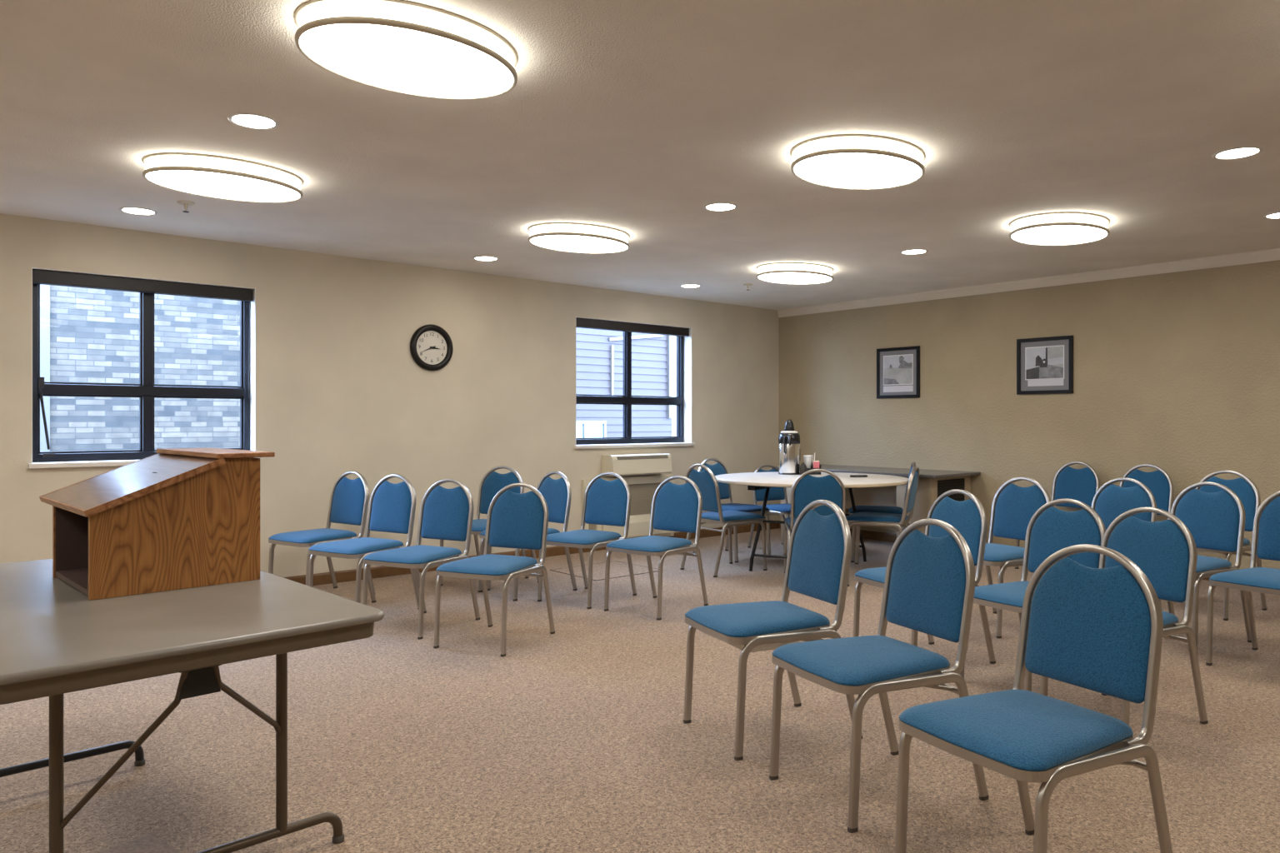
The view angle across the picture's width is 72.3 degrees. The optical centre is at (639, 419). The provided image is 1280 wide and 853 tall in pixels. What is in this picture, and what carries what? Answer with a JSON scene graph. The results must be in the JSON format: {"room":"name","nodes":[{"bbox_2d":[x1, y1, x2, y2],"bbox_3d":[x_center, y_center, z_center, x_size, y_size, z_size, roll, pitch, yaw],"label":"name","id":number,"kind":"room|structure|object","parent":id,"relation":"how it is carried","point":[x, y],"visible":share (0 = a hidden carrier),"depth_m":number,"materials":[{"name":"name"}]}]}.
{"room":"meeting room","nodes":[
{"label":"meeting room","id":0,"kind":"room"},
{"bbox_2d":[0,213,779,577],"bbox_3d":[-2.410,-0.007,6.652,10.822,2.454,0.300,0,0,-41],"label":"wall","id":1,"kind":"structure","parent":0,"point":[341,389],"depth_m":6.82,"materials":[{"name":"paint"}]},
{"bbox_2d":[28,267,259,468],"bbox_3d":[-3.259,-0.318,5.824,1.344,1.225,0.220,0,0,-41],"label":"window","id":2,"kind":"structure","parent":1,"relation":"in","point":[146,390],"depth_m":5.84,"materials":[{"name":"black metal"}]},
{"bbox_2d":[410,324,453,370],"bbox_3d":[-1.674,-0.582,7.062,0.374,0.374,0.038,0,0,-41],"label":"wall clock","id":3,"kind":"object","parent":1,"relation":"attached to","point":[431,346],"visible":1,"depth_m":7.06,"materials":[{"name":"black plastic"}]},
{"bbox_2d":[283,522,779,585],"bbox_3d":[-2.308,1.177,6.533,10.222,0.085,0.014,0,0,-41],"label":"baseboard","id":4,"kind":"structure","parent":1,"relation":"attached to","point":[323,578],"depth_m":7.07,"materials":[{"name":"brown wood"}]},
{"bbox_2d":[581,475,674,539],"bbox_3d":[-0.090,0.854,8.401,1.120,0.612,0.075,0,0,-41],"label":"heater cover","id":5,"kind":"object","parent":1,"relation":"attached to","point":[642,489],"visible":0.38,"depth_m":8.47,"materials":[{"name":"beige painted metal"}]},
{"bbox_2d":[574,316,694,449],"bbox_3d":[-0.077,-0.341,8.560,1.510,1.209,0.220,0,0,-41],"label":"window","id":6,"kind":"structure","parent":1,"relation":"in","point":[627,400],"depth_m":8.63,"materials":[{"name":"black metal"}]},
{"bbox_2d":[601,453,671,476],"bbox_3d":[-0.021,0.425,8.390,0.732,0.190,0.182,0,0,-41],"label":"air conditioner","id":7,"kind":"object","parent":1,"relation":"attached to","point":[647,463],"visible":0.88,"depth_m":8.29,"materials":[{"name":"beige"}]},
{"bbox_2d":[0,0,1279,309],"bbox_3d":[0.513,-1.294,3.254,10.822,0.120,9.265,0,0,-41],"label":"ceiling","id":8,"kind":"structure","parent":0,"point":[634,117],"depth_m":3.71,"materials":[{"name":"white paint"}]},
{"bbox_2d":[119,206,157,214],"bbox_3d":[-2.958,-1.231,5.172,0.196,0.006,0.196,0,0,-41],"label":"recessed light","id":9,"kind":"object","parent":8,"relation":"in","point":[132,210],"visible":1,"depth_m":5.16,"materials":[{"name":"white"}]},
{"bbox_2d":[176,200,194,212],"bbox_3d":[-2.576,-1.206,4.973,0.092,0.055,0.092,0,0,-41],"label":"sprinkler","id":10,"kind":"object","parent":8,"relation":"attached to","point":[186,203],"visible":1,"depth_m":4.96,"materials":[{"name":"beige metal"}]},
{"bbox_2d":[142,152,303,203],"bbox_3d":[-2.056,-1.193,4.358,0.734,0.082,0.534,0,0,-41],"label":"ceiling light","id":11,"kind":"object","parent":8,"relation":"attached to","point":[203,175],"visible":1,"depth_m":4.24,"materials":[{"name":"white plastic"}]},
{"bbox_2d":[145,155,300,189],"bbox_3d":[-2.056,-1.200,4.358,0.708,0.052,0.508,0,0,-41],"label":"diffuser","id":12,"kind":"object","parent":11,"relation":"attached to","point":[172,172],"depth_m":4.19,"materials":[{"name":"white plastic"}]},
{"bbox_2d":[145,170,299,201],"bbox_3d":[-2.056,-1.156,4.358,0.706,0.008,0.506,0,0,-41],"label":"diffuser","id":13,"kind":"object","parent":11,"relation":"attached to","point":[232,185],"depth_m":4.31,"materials":[{"name":"white plastic"}]},
{"bbox_2d":[227,112,279,129],"bbox_3d":[-1.593,-1.231,3.616,0.196,0.006,0.196,0,0,-41],"label":"recessed light","id":14,"kind":"object","parent":8,"relation":"in","point":[249,120],"visible":1,"depth_m":3.61,"materials":[{"name":"white plastic"}]},
{"bbox_2d":[294,0,517,99],"bbox_3d":[-0.743,-1.193,2.857,0.734,0.082,0.534,0,0,-41],"label":"ceiling light","id":15,"kind":"object","parent":8,"relation":"attached to","point":[402,47],"visible":1,"depth_m":2.74,"materials":[{"name":"beige plastic"}]},
{"bbox_2d":[299,0,514,67],"bbox_3d":[-0.743,-1.200,2.857,0.708,0.052,0.508,0,0,-41],"label":"diffuser","id":16,"kind":"object","parent":15,"relation":"attached to","point":[317,43],"depth_m":2.64,"materials":[{"name":"white plastic"}]},
{"bbox_2d":[472,255,498,260],"bbox_3d":[-1.177,-1.231,6.690,0.196,0.006,0.196,0,0,-41],"label":"recessed light","id":17,"kind":"object","parent":8,"relation":"in","point":[477,257],"visible":1,"depth_m":6.68,"materials":[{"name":"white plastic"}]},
{"bbox_2d":[528,222,629,254],"bbox_3d":[-0.397,-1.193,5.786,0.734,0.082,0.534,0,0,-41],"label":"ceiling light","id":18,"kind":"object","parent":8,"relation":"attached to","point":[574,237],"visible":1,"depth_m":5.63,"materials":[{"name":"white plastic"}]},
{"bbox_2d":[530,224,627,242],"bbox_3d":[-0.397,-1.200,5.786,0.708,0.052,0.508,0,0,-41],"label":"diffuser","id":19,"kind":"object","parent":18,"relation":"attached to","point":[538,232],"depth_m":5.55,"materials":[{"name":"white plastic"}]},
{"bbox_2d":[530,235,627,252],"bbox_3d":[-0.397,-1.156,5.786,0.706,0.008,0.506,0,0,-41],"label":"diffuser","id":20,"kind":"object","parent":18,"relation":"attached to","point":[567,243],"depth_m":5.73,"materials":[{"name":"white plastic"}]},
{"bbox_2d":[680,284,700,287],"bbox_3d":[0.464,-1.231,8.063,0.196,0.006,0.196,0,0,-41],"label":"recessed light","id":21,"kind":"object","parent":8,"relation":"in","point":[684,285],"visible":1,"depth_m":8.06,"materials":[{"name":"white"}]},
{"bbox_2d":[703,202,737,210],"bbox_3d":[0.466,-1.231,5.071,0.196,0.006,0.196,0,0,-41],"label":"recessed light","id":22,"kind":"object","parent":8,"relation":"in","point":[716,206],"visible":1,"depth_m":5.06,"materials":[{"name":"white plastic"}]},
{"bbox_2d":[743,283,753,290],"bbox_3d":[0.982,-1.206,7.967,0.092,0.055,0.092,0,0,-41],"label":"sprinkler","id":23,"kind":"object","parent":8,"relation":"attached to","point":[747,285],"visible":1,"depth_m":7.96,"materials":[{"name":"beige"}]},
{"bbox_2d":[756,262,833,284],"bbox_3d":[1.270,-1.193,7.173,0.734,0.082,0.534,0,0,-41],"label":"ceiling light","id":24,"kind":"object","parent":8,"relation":"attached to","point":[794,273],"visible":1,"depth_m":7.00,"materials":[{"name":"white plastic"}]},
{"bbox_2d":[757,264,831,274],"bbox_3d":[1.270,-1.200,7.173,0.708,0.052,0.508,0,0,-41],"label":"diffuser","id":25,"kind":"object","parent":24,"relation":"attached to","point":[764,269],"depth_m":6.92,"materials":[{"name":"white plastic"}]},
{"bbox_2d":[758,272,831,284],"bbox_3d":[1.270,-1.156,7.173,0.706,0.008,0.506,0,0,-41],"label":"diffuser","id":26,"kind":"object","parent":24,"relation":"attached to","point":[774,277],"depth_m":7.12,"materials":[{"name":"white plastic"}]},
{"bbox_2d":[790,134,924,189],"bbox_3d":[1.020,-1.193,4.096,0.734,0.082,0.534,0,0,-41],"label":"ceiling light","id":27,"kind":"object","parent":8,"relation":"attached to","point":[848,162],"visible":1,"depth_m":3.96,"materials":[{"name":"white plastic"}]},
{"bbox_2d":[793,137,922,163],"bbox_3d":[1.020,-1.200,4.096,0.708,0.052,0.508,0,0,-41],"label":"diffuser","id":28,"kind":"object","parent":27,"relation":"attached to","point":[817,150],"depth_m":3.85,"materials":[{"name":"white plastic"}]},
{"bbox_2d":[794,153,921,188],"bbox_3d":[1.020,-1.156,4.096,0.706,0.008,0.506,0,0,-41],"label":"diffuser","id":29,"kind":"object","parent":27,"relation":"attached to","point":[827,170],"depth_m":4.05,"materials":[{"name":"white plastic"}]},
{"bbox_2d":[900,249,928,254],"bbox_3d":[2.007,-1.231,6.422,0.196,0.006,0.196,0,0,-41],"label":"recessed light","id":30,"kind":"object","parent":8,"relation":"in","point":[910,252],"visible":1,"depth_m":6.42,"materials":[{"name":"white"}]},
{"bbox_2d":[1009,211,1109,245],"bbox_3d":[2.634,-1.193,5.510,0.734,0.082,0.534,0,0,-41],"label":"ceiling light","id":31,"kind":"object","parent":8,"relation":"attached to","point":[1062,228],"visible":1,"depth_m":5.35,"materials":[{"name":"white plastic"}]},
{"bbox_2d":[1010,214,1107,231],"bbox_3d":[2.634,-1.200,5.510,0.708,0.052,0.508,0,0,-41],"label":"diffuser","id":32,"kind":"object","parent":31,"relation":"attached to","point":[1035,222],"depth_m":5.27,"materials":[{"name":"white plastic"}]},
{"bbox_2d":[1011,225,1107,244],"bbox_3d":[2.634,-1.156,5.510,0.706,0.008,0.506,0,0,-41],"label":"diffuser","id":33,"kind":"object","parent":31,"relation":"attached to","point":[1029,235],"depth_m":5.47,"materials":[{"name":"white plastic"}]},
{"bbox_2d":[1211,145,1263,159],"bbox_3d":[2.758,-1.231,4.047,0.196,0.006,0.196,0,0,-41],"label":"recessed light","id":34,"kind":"object","parent":8,"relation":"in","point":[1240,152],"visible":1,"depth_m":4.04,"materials":[{"name":"white plastic"}]},
{"bbox_2d":[1263,211,1279,218],"bbox_3d":[3.863,-1.231,5.262,0.196,0.006,0.196,0,0,-41],"label":"recessed light","id":35,"kind":"object","parent":8,"relation":"in","point":[1275,215],"visible":1,"depth_m":5.28,"materials":[{"name":"white plastic"}]},
{"bbox_2d":[0,528,1279,852],"bbox_3d":[0.513,1.280,3.254,10.822,0.120,9.265,0,0,-41],"label":"floor","id":36,"kind":"structure","parent":0,"point":[576,739],"depth_m":3.29,"materials":[{"name":"carpet"}]},
{"bbox_2d":[0,559,384,852],"bbox_3d":[-1.481,0.855,2.546,0.902,0.730,1.620,0,0,-44],"label":"folding table","id":37,"kind":"object","parent":36,"relation":"on","point":[56,641],"visible":0.88,"depth_m":2.12,"materials":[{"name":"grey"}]},
{"bbox_2d":[39,447,274,599],"bbox_3d":[-1.514,0.294,2.739,0.507,0.390,0.617,0,0,-44],"label":"lectern","id":38,"kind":"object","parent":37,"relation":"on","point":[170,519],"visible":1,"depth_m":2.57,"materials":[{"name":"brown wood"}]},
{"bbox_2d":[268,470,374,593],"bbox_3d":[-2.191,0.791,6.015,0.438,0.857,0.575,0,0,34],"label":"chair","id":39,"kind":"object","parent":36,"relation":"on","point":[349,498],"visible":0.89,"depth_m":6.11,"materials":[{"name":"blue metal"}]},
{"bbox_2d":[307,474,419,609],"bbox_3d":[-1.733,0.788,5.518,0.438,0.864,0.575,0,0,30],"label":"chair","id":40,"kind":"object","parent":36,"relation":"on","point":[392,508],"visible":0.84,"depth_m":5.63,"materials":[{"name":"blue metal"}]},
{"bbox_2d":[362,479,479,639],"bbox_3d":[-1.298,0.793,5.201,0.438,0.854,0.575,0,0,26],"label":"chair","id":41,"kind":"object","parent":36,"relation":"on","point":[445,513],"visible":0.93,"depth_m":5.32,"materials":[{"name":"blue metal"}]},
{"bbox_2d":[440,465,528,590],"bbox_3d":[-1.173,0.789,6.591,0.438,0.861,0.575,0,0,24],"label":"chair","id":42,"kind":"object","parent":36,"relation":"on","point":[492,482],"visible":0.46,"depth_m":6.80,"materials":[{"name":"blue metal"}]},
{"bbox_2d":[433,483,554,657],"bbox_3d":[-0.798,0.793,4.839,0.438,0.854,0.575,0,0,23],"label":"chair","id":43,"kind":"object","parent":36,"relation":"on","point":[514,520],"visible":1,"depth_m":4.97,"materials":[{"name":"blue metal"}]},
{"bbox_2d":[478,471,577,601],"bbox_3d":[-0.805,0.798,6.236,0.575,0.844,0.438,0,0,-44],"label":"chair","id":44,"kind":"object","parent":36,"relation":"on","point":[557,494],"visible":0.45,"depth_m":6.29,"materials":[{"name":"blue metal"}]},
{"bbox_2d":[537,472,636,609],"bbox_3d":[-0.361,0.795,5.988,0.438,0.849,0.575,0,0,34],"label":"chair","id":45,"kind":"object","parent":36,"relation":"on","point":[605,502],"visible":0.84,"depth_m":6.09,"materials":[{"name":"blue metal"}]},
{"bbox_2d":[604,475,708,620],"bbox_3d":[0.104,0.797,5.675,0.438,0.846,0.575,0,0,37],"label":"chair","id":46,"kind":"object","parent":36,"relation":"on","point":[675,507],"visible":0.99,"depth_m":5.75,"materials":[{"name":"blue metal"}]},
{"bbox_2d":[680,464,766,577],"bbox_3d":[0.687,0.785,7.126,0.575,0.870,0.438,0,0,-35],"label":"chair","id":47,"kind":"object","parent":36,"relation":"on","point":[706,481],"visible":0.8,"depth_m":6.96,"materials":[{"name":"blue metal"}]},
{"bbox_2d":[692,458,770,563],"bbox_3d":[0.823,0.785,7.824,0.438,0.870,0.575,0,0,-40],"label":"chair","id":48,"kind":"object","parent":36,"relation":"on","point":[718,468],"visible":0.43,"depth_m":7.78,"materials":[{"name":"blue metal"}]},
{"bbox_2d":[747,465,790,554],"bbox_3d":[1.361,0.826,8.242,0.438,0.787,0.575,0,0,-31],"label":"chair","id":49,"kind":"object","parent":36,"relation":"on","point":[775,493],"visible":0.52,"depth_m":8.35,"materials":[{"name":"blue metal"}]},
{"bbox_2d":[683,500,862,760],"bbox_3d":[0.504,0.771,3.439,0.575,0.897,0.438,0,0,-23],"label":"chair","id":50,"kind":"object","parent":36,"relation":"on","point":[819,554],"visible":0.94,"depth_m":3.39,"materials":[{"name":"fabric"}]},
{"bbox_2d":[715,471,909,571],"bbox_3d":[1.415,0.851,7.310,1.603,0.741,1.603,0,0,29],"label":"round table","id":51,"kind":"object","parent":36,"relation":"on","point":[754,481],"visible":0.58,"depth_m":7.06,"materials":[{"name":"laminate"},{"name":"black metal"}]},
{"bbox_2d":[778,419,800,474],"bbox_3d":[1.305,0.238,7.717,0.192,0.484,0.245,0,0,29],"label":"coffee airpot","id":52,"kind":"object","parent":51,"relation":"on","point":[788,439],"visible":1,"depth_m":7.66,"materials":[{"name":"silver metal"}]},
{"bbox_2d":[800,464,806,474],"bbox_3d":[1.425,0.432,7.660,0.060,0.095,0.060,0,0,-41],"label":"jar","id":53,"kind":"object","parent":51,"relation":"on","point":[802,467],"visible":0.74,"depth_m":7.64,"materials":[{"name":"grey"}]},
{"bbox_2d":[802,462,820,474],"bbox_3d":[1.515,0.430,7.730,0.150,0.100,0.100,0,0,4],"label":"condiment caddy","id":54,"kind":"object","parent":51,"relation":"on","point":[811,468],"visible":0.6,"depth_m":7.68,"materials":[{"name":"black plastic"}]},
{"bbox_2d":[803,455,811,468],"bbox_3d":[1.479,0.394,7.733,0.076,0.160,0.076,0,0,-41],"label":"paper cup","id":55,"kind":"object","parent":54,"relation":"in","point":[807,459],"visible":0.72,"depth_m":7.70,"materials":[{"name":"white paper"}]},
{"bbox_2d":[813,461,819,468],"bbox_3d":[1.548,0.421,7.694,0.052,0.105,0.005,0,0,4],"label":"packet","id":56,"kind":"object","parent":54,"relation":"in","point":[816,464],"visible":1,"depth_m":7.69,"materials":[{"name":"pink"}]},
{"bbox_2d":[850,475,867,477],"bbox_3d":[1.830,0.471,7.330,0.150,0.018,0.018,0,0,-3],"label":"marker pen","id":57,"kind":"object","parent":51,"relation":"on","point":[851,476],"visible":1,"depth_m":7.32,"materials":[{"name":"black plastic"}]},
{"bbox_2d":[784,469,849,586],"bbox_3d":[1.342,0.790,6.720,0.438,0.860,0.575,0,0,6],"label":"chair","id":58,"kind":"object","parent":36,"relation":"on","point":[809,489],"visible":0.61,"depth_m":6.47,"materials":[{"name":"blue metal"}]},
{"bbox_2d":[772,464,980,539],"bbox_3d":[2.238,0.849,8.493,0.766,0.742,1.840,0,0,-41],"label":"desk","id":59,"kind":"object","parent":36,"relation":"on","point":[932,483],"visible":0.41,"depth_m":8.00,"materials":[{"name":"grey"}]},
{"bbox_2d":[769,519,989,833],"bbox_3d":[0.771,0.780,2.895,0.575,0.880,0.438,0,0,-25],"label":"chair","id":60,"kind":"object","parent":36,"relation":"on","point":[929,588],"visible":0.98,"depth_m":2.86,"materials":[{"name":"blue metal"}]},
{"bbox_2d":[848,461,915,562],"bbox_3d":[2.115,0.791,7.655,0.575,0.857,0.438,0,0,14],"label":"chair","id":61,"kind":"object","parent":36,"relation":"on","point":[883,509],"visible":0.34,"depth_m":7.50,"materials":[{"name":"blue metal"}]},
{"bbox_2d":[845,466,919,564],"bbox_3d":[1.967,0.796,7.119,0.575,0.848,0.438,0,0,26],"label":"chair","id":62,"kind":"object","parent":36,"relation":"on","point":[863,519],"visible":0.86,"depth_m":6.98,"materials":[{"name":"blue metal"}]},
{"bbox_2d":[853,489,995,664],"bbox_3d":[1.433,0.791,4.464,0.575,0.857,0.438,0,0,-26],"label":"chair","id":63,"kind":"object","parent":36,"relation":"on","point":[968,517],"visible":0.48,"depth_m":4.47,"materials":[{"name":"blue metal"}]},
{"bbox_2d":[983,476,1050,639],"bbox_3d":[2.115,0.784,5.210,0.575,0.873,0.438,0,0,-31],"label":"chair","id":64,"kind":"object","parent":36,"relation":"on","point":[1013,507],"visible":0.62,"depth_m":5.29,"materials":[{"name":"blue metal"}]},
{"bbox_2d":[959,499,1105,696],"bbox_3d":[1.813,0.797,4.024,0.575,0.846,0.438,0,0,-32],"label":"chair","id":65,"kind":"object","parent":36,"relation":"on","point":[1051,529],"visible":0.47,"depth_m":4.09,"materials":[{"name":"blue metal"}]},
{"bbox_2d":[895,544,1172,852],"bbox_3d":[1.014,0.781,2.275,0.575,0.878,0.438,0,0,-28],"label":"chair","id":66,"kind":"object","parent":36,"relation":"on","point":[1097,630],"visible":1,"depth_m":2.26,"materials":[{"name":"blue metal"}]},
{"bbox_2d":[1015,461,1099,569],"bbox_3d":[3.412,0.782,7.137,0.575,0.875,0.438,0,0,-32],"label":"chair","id":67,"kind":"object","parent":36,"relation":"on","point":[1082,485],"visible":0.32,"depth_m":7.24,"materials":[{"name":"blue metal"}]},
{"bbox_2d":[1024,507,1207,725],"bbox_3d":[1.927,0.794,3.575,0.575,0.851,0.438,0,0,-29],"label":"chair","id":68,"kind":"object","parent":36,"relation":"on","point":[1165,551],"visible":0.49,"depth_m":3.59,"materials":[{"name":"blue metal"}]},
{"bbox_2d":[1090,477,1161,608],"bbox_3d":[2.775,0.788,5.277,0.575,0.864,0.438,0,0,-31],"label":"chair","id":69,"kind":"object","parent":36,"relation":"on","point":[1110,501],"visible":0.27,"depth_m":5.40,"materials":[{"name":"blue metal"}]},
{"bbox_2d":[1119,464,1174,521],"bbox_3d":[3.700,0.780,6.622,0.575,0.880,0.438,0,0,-34],"label":"chair","id":70,"kind":"object","parent":36,"relation":"on","point":[1161,485],"visible":0.2,"depth_m":6.67,"materials":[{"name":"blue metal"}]},
{"bbox_2d":[1167,481,1251,652],"bbox_3d":[3.011,0.786,4.867,0.575,0.868,0.438,0,0,-28],"label":"chair","id":71,"kind":"object","parent":36,"relation":"on","point":[1215,521],"visible":0.48,"depth_m":4.88,"materials":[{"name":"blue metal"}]},
{"bbox_2d":[1195,470,1266,620],"bbox_3d":[3.663,0.776,5.649,0.575,0.888,0.438,0,0,-33],"label":"chair","id":72,"kind":"object","parent":36,"relation":"on","point":[1249,496],"visible":0.28,"depth_m":5.65,"materials":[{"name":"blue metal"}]},
{"bbox_2d":[1205,490,1279,665],"bbox_3d":[3.156,0.783,4.327,0.575,0.874,0.438,0,0,-34],"label":"chair","id":73,"kind":"object","parent":36,"relation":"on","point":[1266,532],"visible":1,"depth_m":4.50,"materials":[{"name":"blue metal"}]},
{"bbox_2d":[779,260,1279,569],"bbox_3d":[4.599,-0.007,6.571,0.300,2.454,8.965,0,0,-41],"label":"wall","id":74,"kind":"structure","parent":0,"point":[1178,372],"depth_m":7.48,"materials":[{"name":"paint"}]},
{"bbox_2d":[876,345,919,398],"bbox_3d":[2.557,-0.467,8.695,0.022,0.502,0.482,0,0,-41],"label":"framed photograph","id":75,"kind":"object","parent":74,"relation":"attached to","point":[897,368],"visible":1,"depth_m":8.69,"materials":[{"name":"black"}]},
{"bbox_2d":[884,355,912,384],"bbox_3d":[2.558,-0.496,8.696,0.002,0.284,0.321,0,0,-41],"label":"print","id":76,"kind":"object","parent":75,"relation":"attached to","point":[897,368],"depth_m":8.69},
{"bbox_2d":[779,523,1209,580],"bbox_3d":[4.383,1.177,6.582,0.014,0.085,8.665,0,0,-41],"label":"baseboard","id":77,"kind":"structure","parent":74,"relation":"attached to","point":[870,535],"depth_m":8.86,"materials":[{"name":"brown wood"}]},
{"bbox_2d":[776,248,1279,317],"bbox_3d":[4.377,-1.193,6.577,0.030,0.082,8.665,0,0,-41],"label":"trim","id":78,"kind":"structure","parent":74,"relation":"attached to","point":[1270,255],"depth_m":7.51,"materials":[{"name":"beige paint"}]},
{"bbox_2d":[1016,335,1073,394],"bbox_3d":[3.503,-0.470,7.596,0.022,0.490,0.482,0,0,-41],"label":"framed photograph","id":79,"kind":"object","parent":74,"relation":"attached to","point":[1044,365],"visible":1,"depth_m":7.59,"materials":[{"name":"black"}]},
{"bbox_2d":[1025,345,1063,379],"bbox_3d":[3.504,-0.494,7.596,0.003,0.272,0.321,0,0,-41],"label":"print","id":80,"kind":"object","parent":79,"relation":"attached to","point":[1042,362],"depth_m":7.59,"materials":[{"name":"white paper"}]},
{"label":"outside","id":81,"kind":"structure","parent":0,"visible":0},
{"bbox_3d":[-7.445,1.745,17.857,40.000,0.150,23.215,0,0,-41],"label":"ground","id":82,"kind":"structure","parent":81,"visible":0},
{"bbox_2d":[40,284,239,451],"bbox_3d":[-8.066,-0.230,9.530,8.200,3.900,3.030,0,0,-41],"label":"brick wall outside","id":83,"kind":"structure","parent":82,"relation":"on","point":[87,335],"depth_m":9.65,"materials":[{"name":"grey brick"}]},
{"bbox_2d":[575,327,671,438],"bbox_3d":[-0.256,-0.230,15.173,8.600,3.900,3.060,0,0,-41],"label":"building","id":84,"kind":"structure","parent":82,"relation":"on","point":[599,353],"depth_m":13.16,"materials":[{"name":"white plastic"}]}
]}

